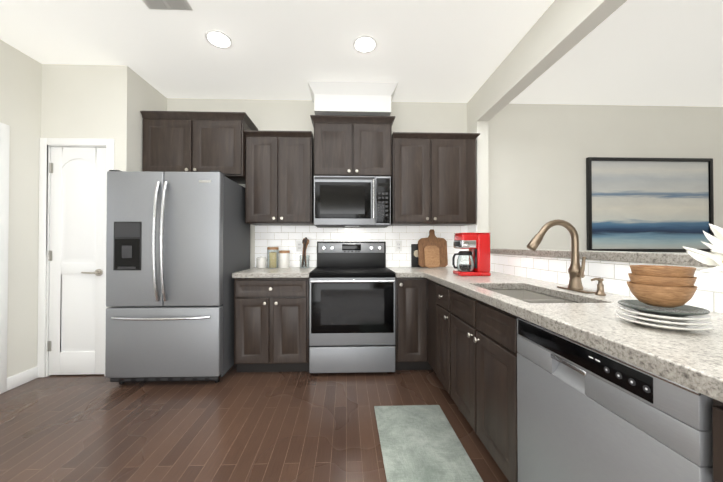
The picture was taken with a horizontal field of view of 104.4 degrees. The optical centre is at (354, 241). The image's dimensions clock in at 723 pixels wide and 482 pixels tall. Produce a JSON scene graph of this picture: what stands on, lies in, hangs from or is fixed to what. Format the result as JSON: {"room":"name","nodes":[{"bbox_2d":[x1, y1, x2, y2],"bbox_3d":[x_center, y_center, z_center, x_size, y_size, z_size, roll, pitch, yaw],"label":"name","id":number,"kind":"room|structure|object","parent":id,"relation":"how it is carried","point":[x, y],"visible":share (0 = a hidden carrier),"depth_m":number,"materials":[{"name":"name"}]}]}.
{"room":"kitchen","nodes":[
{"label":"kitchen","id":0,"kind":"room"},
{"bbox_2d":[0,39,39,377],"bbox_3d":[-2.770,-0.220,0.115,0.120,2.770,5.850,0,-1,-2],"label":"wall","id":1,"kind":"structure","parent":0,"point":[19,72],"depth_m":2.34,"materials":[{"name":"paint"}]},
{"bbox_2d":[36,63,139,365],"bbox_3d":[-2.415,-0.197,2.547,0.740,2.770,0.130,0,-1,-2],"label":"wall","id":2,"kind":"structure","parent":0,"point":[77,101],"depth_m":2.50,"materials":[{"name":"paint"}]},
{"bbox_2d":[0,122,114,393],"bbox_3d":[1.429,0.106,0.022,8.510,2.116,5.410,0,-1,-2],"label":"door trim","id":3,"kind":"structure","parent":2,"relation":"attached to","point":[41,369],"depth_m":2.46,"materials":[{"name":"white wood"}]},
{"bbox_2d":[47,147,105,374],"bbox_3d":[-2.468,0.166,2.485,0.499,2.024,0.094,0,-1,-2],"label":"pantry door","id":4,"kind":"structure","parent":2,"relation":"in","point":[76,341],"depth_m":2.50,"materials":[{"name":"white"}]},
{"bbox_2d":[140,76,167,170],"bbox_3d":[-2.125,-0.194,2.852,0.140,2.770,0.420,0,-1,-2],"label":"wall","id":5,"kind":"structure","parent":0,"point":[151,99],"depth_m":2.79,"materials":[{"name":"paint"}]},
{"bbox_2d":[0,364,508,481],"bbox_3d":[1.482,1.217,0.233,8.630,0.100,6.090,0,-1,-2],"label":"floor","id":6,"kind":"structure","parent":0,"point":[232,425],"depth_m":1.78,"materials":[{"name":"brown wood"}]},
{"bbox_2d":[105,170,249,383],"bbox_3d":[-1.572,0.302,2.613,0.910,1.774,0.821,0,-1,-2],"label":"fridge","id":7,"kind":"object","parent":6,"relation":"on","point":[177,249],"visible":1,"depth_m":2.28,"materials":[{"name":"grey metal"}]},
{"bbox_2d":[234,277,309,371],"bbox_3d":[-0.753,0.756,2.776,0.660,0.867,0.634,0,-1,-2],"label":"base cabinet","id":8,"kind":"object","parent":6,"relation":"on","point":[271,324],"visible":0.96,"depth_m":2.49,"materials":[{"name":"brown wood"}]},
{"bbox_2d":[232,267,315,277],"bbox_3d":[-0.751,0.299,2.781,0.673,0.044,0.634,0,-1,-2],"label":"countertop","id":9,"kind":"structure","parent":8,"relation":"on","point":[291,272],"depth_m":2.47,"materials":[{"name":"stone"}]},
{"bbox_2d":[256,256,265,267],"bbox_3d":[-0.991,0.214,2.973,0.102,0.126,0.102,0,-1,-2],"label":"canister","id":10,"kind":"object","parent":9,"relation":"on","point":[260,261],"visible":1,"depth_m":2.93,"materials":[{"name":"white ceramic"}]},
{"bbox_2d":[267,247,278,267],"bbox_3d":[-0.870,0.166,2.977,0.118,0.222,0.118,0,-1,-2],"label":"glass canister","id":11,"kind":"object","parent":9,"relation":"on","point":[272,259],"visible":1,"depth_m":2.94,"materials":[{"name":"clear"}]},
{"bbox_2d":[279,250,289,267],"bbox_3d":[-0.750,0.184,2.980,0.112,0.186,0.112,0,-1,-2],"label":"canister","id":12,"kind":"object","parent":9,"relation":"on","point":[284,258],"visible":1,"depth_m":2.94,"materials":[{"name":"white ceramic"}]},
{"bbox_2d":[300,237,308,267],"bbox_3d":[-0.535,0.113,2.978,0.104,0.329,0.104,0,-1,-2],"label":"utensil crock","id":13,"kind":"object","parent":9,"relation":"on","point":[305,241],"visible":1,"depth_m":2.96,"materials":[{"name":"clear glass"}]},
{"bbox_2d":[309,242,395,372],"bbox_3d":[-0.029,0.592,2.755,0.763,1.197,0.692,0,-1,-2],"label":"range","id":14,"kind":"object","parent":6,"relation":"on","point":[351,307],"visible":1,"depth_m":2.47,"materials":[{"name":"grey metal"}]},
{"bbox_2d":[395,277,426,369],"bbox_3d":[0.499,0.757,2.828,0.278,0.868,0.608,0,-1,-2],"label":"base cabinet","id":15,"kind":"object","parent":6,"relation":"on","point":[410,292],"depth_m":2.53,"materials":[{"name":"brown wood"}]},
{"bbox_2d":[387,267,423,276],"bbox_3d":[0.472,0.299,2.817,0.241,0.044,0.639,0,-1,-2],"label":"countertop","id":16,"kind":"structure","parent":15,"relation":"on","point":[400,271],"depth_m":2.60,"materials":[{"name":"stone"}]},
{"bbox_2d":[374,405,482,481],"bbox_3d":[0.392,1.173,1.371,0.470,0.008,1.290,0,-1,-2],"label":"rug","id":17,"kind":"object","parent":6,"relation":"on","point":[420,443],"visible":1,"depth_m":1.60,"materials":[{"name":"grey fabric"}]},
{"bbox_2d":[427,279,488,304],"bbox_3d":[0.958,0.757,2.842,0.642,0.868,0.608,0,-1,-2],"label":"base cabinet","id":18,"kind":"object","parent":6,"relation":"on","point":[437,294],"depth_m":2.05,"materials":[{"name":"brown wood"}]},
{"bbox_2d":[420,267,722,402],"bbox_3d":[0.987,0.286,1.402,0.677,0.044,3.499,0,-1,-2],"label":"countertop","id":19,"kind":"structure","parent":18,"relation":"on","point":[691,359],"depth_m":0.84,"materials":[{"name":"stone"}]},
{"bbox_2d":[411,244,420,266],"bbox_3d":[0.696,0.151,3.116,0.135,0.255,0.034,0,-1,-2],"label":"cookbook","id":20,"kind":"object","parent":19,"relation":"on","point":[414,255],"visible":0.58,"depth_m":3.10,"materials":[{"name":"black paper"}]},
{"bbox_2d":[424,246,439,267],"bbox_3d":[0.827,0.158,3.010,0.160,0.235,0.057,0,-1,-2],"label":"cutting board","id":21,"kind":"object","parent":19,"relation":"on","point":[431,257],"visible":0.89,"depth_m":3.00,"materials":[{"name":"brown wood"}]},
{"bbox_2d":[418,229,447,266],"bbox_3d":[0.848,0.069,3.063,0.315,0.414,0.070,0,-1,-2],"label":"cutting board","id":22,"kind":"object","parent":19,"relation":"on","point":[432,239],"visible":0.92,"depth_m":3.06,"materials":[{"name":"brown wood"}]},
{"bbox_2d":[452,233,490,275],"bbox_3d":[0.932,0.099,2.290,0.274,0.343,0.179,0,-1,-2],"label":"coffee maker","id":23,"kind":"object","parent":19,"relation":"on","point":[477,245],"visible":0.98,"depth_m":2.21,"materials":[{"name":"red plastic"}]},
{"bbox_2d":[490,289,575,302],"bbox_3d":[0.928,0.395,1.517,0.410,0.170,0.665,0,-1,-2],"label":"sink","id":24,"kind":"object","parent":19,"relation":"in","point":[527,296],"visible":0.02,"depth_m":1.76,"materials":[{"name":"silver metal"}]},
{"bbox_2d":[527,219,595,292],"bbox_3d":[1.088,0.071,1.528,0.300,0.386,0.200,0,-1,-2],"label":"faucet","id":25,"kind":"object","parent":19,"relation":"on","point":[576,269],"visible":0.98,"depth_m":1.51,"materials":[{"name":"gold metal"}]},
{"bbox_2d":[591,278,605,295],"bbox_3d":[1.200,0.220,1.385,0.068,0.085,0.044,0,-1,-2],"label":"soap dispenser","id":26,"kind":"object","parent":19,"relation":"on","point":[600,289],"visible":1,"depth_m":1.38,"materials":[{"name":"gold metal"}]},
{"bbox_2d":[615,300,713,330],"bbox_3d":[0.943,0.228,0.866,0.204,0.060,0.204,0,-1,-2],"label":"plate stack","id":27,"kind":"object","parent":19,"relation":"on","point":[684,317],"visible":1,"depth_m":0.82,"materials":[{"name":"white ceramic"}]},
{"bbox_2d":[627,265,696,307],"bbox_3d":[0.943,0.137,0.867,0.148,0.120,0.148,0,-1,-2],"label":"wooden bowls","id":28,"kind":"object","parent":27,"relation":"on","point":[663,286],"visible":1,"depth_m":0.82,"materials":[{"name":"brown wood"}]},
{"bbox_2d":[682,223,722,272],"bbox_3d":[0.936,0.081,0.619,0.334,0.348,0.158,0,-1,-2],"label":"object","id":29,"kind":"object","parent":19,"relation":"on","point":[707,258],"visible":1,"depth_m":0.64,"materials":[{"name":"white plant"}]},
{"bbox_2d":[423,305,507,372],"bbox_3d":[0.969,0.887,2.406,0.648,0.599,0.299,0,-1,-2],"label":"base cabinet","id":30,"kind":"object","parent":6,"relation":"on","point":[429,311],"depth_m":2.40,"materials":[{"name":"brown wood"}]},
{"bbox_2d":[435,313,516,389],"bbox_3d":[0.978,0.884,2.107,0.648,0.599,0.300,0,-1,-2],"label":"base cabinet","id":31,"kind":"object","parent":6,"relation":"on","point":[442,320],"depth_m":2.04,"materials":[{"name":"brown wood"}]},
{"bbox_2d":[447,321,517,481],"bbox_3d":[0.994,0.879,1.572,0.648,0.599,0.770,0,-1,-2],"label":"base cabinet","id":32,"kind":"object","parent":6,"relation":"on","point":[463,346],"depth_m":1.42,"materials":[{"name":"brown wood"}]},
{"bbox_2d":[516,316,713,481],"bbox_3d":[1.008,0.737,0.880,0.648,0.862,0.611,0,-1,-2],"label":"dishwasher","id":33,"kind":"object","parent":6,"relation":"on","point":[585,413],"visible":0.85,"depth_m":0.79,"materials":[{"name":"grey metal"}]},
{"bbox_2d":[712,399,722,481],"bbox_3d":[1.033,0.733,0.341,0.648,0.868,0.461,0,-1,-2],"label":"base cabinet","id":34,"kind":"object","parent":6,"relation":"on","point":[717,408],"depth_m":0.54,"materials":[{"name":"brown wood"}]},
{"bbox_2d":[168,98,467,268],"bbox_3d":[1.390,-0.190,3.230,8.630,2.770,0.120,0,-1,-2],"label":"wall","id":35,"kind":"structure","parent":0,"point":[267,115],"depth_m":3.12,"materials":[{"name":"paint"}]},
{"bbox_2d":[140,111,257,183],"bbox_3d":[-1.557,-0.944,2.877,0.988,0.607,0.414,0,-1,-2],"label":"upper cabinet","id":36,"kind":"object","parent":35,"relation":"attached to","point":[183,141],"visible":0.88,"depth_m":2.70,"materials":[{"name":"brown wood"}]},
{"bbox_2d":[244,130,313,224],"bbox_3d":[-0.764,-0.640,2.929,0.658,0.912,0.354,0,-1,-2],"label":"upper cabinet","id":37,"kind":"object","parent":35,"relation":"attached to","point":[279,177],"visible":0.96,"depth_m":2.78,"materials":[{"name":"brown wood"}]},
{"bbox_2d":[310,115,394,176],"bbox_3d":[-0.025,-0.956,2.955,0.848,0.602,0.354,0,-1,-2],"label":"upper cabinet","id":38,"kind":"object","parent":35,"relation":"attached to","point":[345,145],"visible":1,"depth_m":2.81,"materials":[{"name":"brown wood"}]},
{"bbox_2d":[314,176,390,227],"bbox_3d":[-0.030,-0.399,2.896,0.750,0.482,0.442,0,-1,-2],"label":"microwave","id":39,"kind":"object","parent":38,"relation":"attached to","point":[352,201],"visible":1,"depth_m":2.73,"materials":[{"name":"grey metal"}]},
{"bbox_2d":[308,81,397,115],"bbox_3d":[-0.024,-1.444,2.950,0.894,0.265,0.374,0,-1,-2],"label":"trim","id":40,"kind":"structure","parent":35,"relation":"attached to","point":[352,98],"depth_m":2.82,"materials":[{"name":"white"}]},
{"bbox_2d":[255,225,466,266],"bbox_3d":[0.070,0.049,3.122,2.340,0.460,0.008,0,-1,-2],"label":"backsplash","id":41,"kind":"structure","parent":35,"relation":"attached to","point":[285,237],"depth_m":3.12,"materials":[{"name":"tile"}]},
{"bbox_2d":[296,241,302,251],"bbox_3d":[-0.612,0.048,3.093,0.072,0.116,0.007,0,-1,-2],"label":"electrical outlet plate","id":42,"kind":"object","parent":41,"relation":"attached to","point":[299,246],"visible":0.94,"depth_m":3.09,"materials":[{"name":"white plastic"}]},
{"bbox_2d":[395,241,401,250],"bbox_3d":[0.488,0.049,3.127,0.072,0.116,0.007,0,-1,-2],"label":"electrical outlet plate","id":43,"kind":"object","parent":41,"relation":"attached to","point":[398,245],"visible":1,"depth_m":3.13,"materials":[{"name":"white plastic"}]},
{"bbox_2d":[390,132,479,225],"bbox_3d":[0.819,-0.640,2.978,0.883,0.912,0.354,0,-1,-2],"label":"upper cabinet","id":44,"kind":"object","parent":35,"relation":"attached to","point":[433,180],"visible":0.9,"depth_m":2.83,"materials":[{"name":"brown wood"}]},
{"bbox_2d":[0,0,722,106],"bbox_3d":[1.482,-1.653,0.260,8.630,0.100,6.090,0,-1,-2],"label":"ceiling","id":45,"kind":"structure","parent":0,"point":[650,52],"depth_m":2.27,"materials":[{"name":"paint"}]},
{"bbox_2d":[142,0,192,9],"bbox_3d":[-1.251,-1.582,1.851,0.292,0.011,0.124,0,-1,-2],"label":"ceiling vent","id":46,"kind":"object","parent":45,"relation":"in","point":[168,4],"visible":1,"depth_m":1.87,"materials":[{"name":"white metal"}]},
{"bbox_2d":[204,30,232,48],"bbox_3d":[-1.066,-1.582,2.197,0.200,0.006,0.200,0,-1,-2],"label":"recessed light","id":47,"kind":"object","parent":45,"relation":"in","point":[218,39],"visible":1,"depth_m":2.19,"materials":[{"name":"white plastic"}]},
{"bbox_2d":[353,36,376,53],"bbox_3d":[0.081,-1.581,2.252,0.200,0.006,0.200,0,-1,-2],"label":"recessed light","id":48,"kind":"object","parent":45,"relation":"in","point":[364,44],"visible":1,"depth_m":2.25,"materials":[{"name":"white plastic"}]},
{"bbox_2d":[468,0,722,313],"bbox_3d":[1.423,-0.218,0.245,0.120,2.770,5.850,0,-1,-2],"label":"wall","id":49,"kind":"structure","parent":0,"point":[530,170],"depth_m":3.20,"materials":[{"name":"paint"}]},
{"bbox_2d":[467,224,722,312],"bbox_3d":[1.322,0.033,1.415,0.008,0.460,3.499,0,-1,-2],"label":"backsplash","id":50,"kind":"structure","parent":49,"relation":"attached to","point":[708,295],"depth_m":1.53,"materials":[{"name":"tile"}]},
{"bbox_2d":[490,248,715,266],"bbox_3d":[1.404,0.069,0.829,0.164,0.047,4.203,0,-1,-2],"label":"ledge cap","id":51,"kind":"object","parent":49,"relation":"on","point":[683,259],"visible":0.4,"depth_m":1.39,"materials":[{"name":"stone"}]},
{"bbox_2d":[586,157,713,251],"bbox_3d":[3.384,-0.422,3.216,1.473,1.077,0.035,0,-1,-2],"label":"picture frame","id":52,"kind":"object","parent":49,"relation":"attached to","point":[649,204],"visible":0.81,"depth_m":3.21,"materials":[{"name":"black"}]}
]}

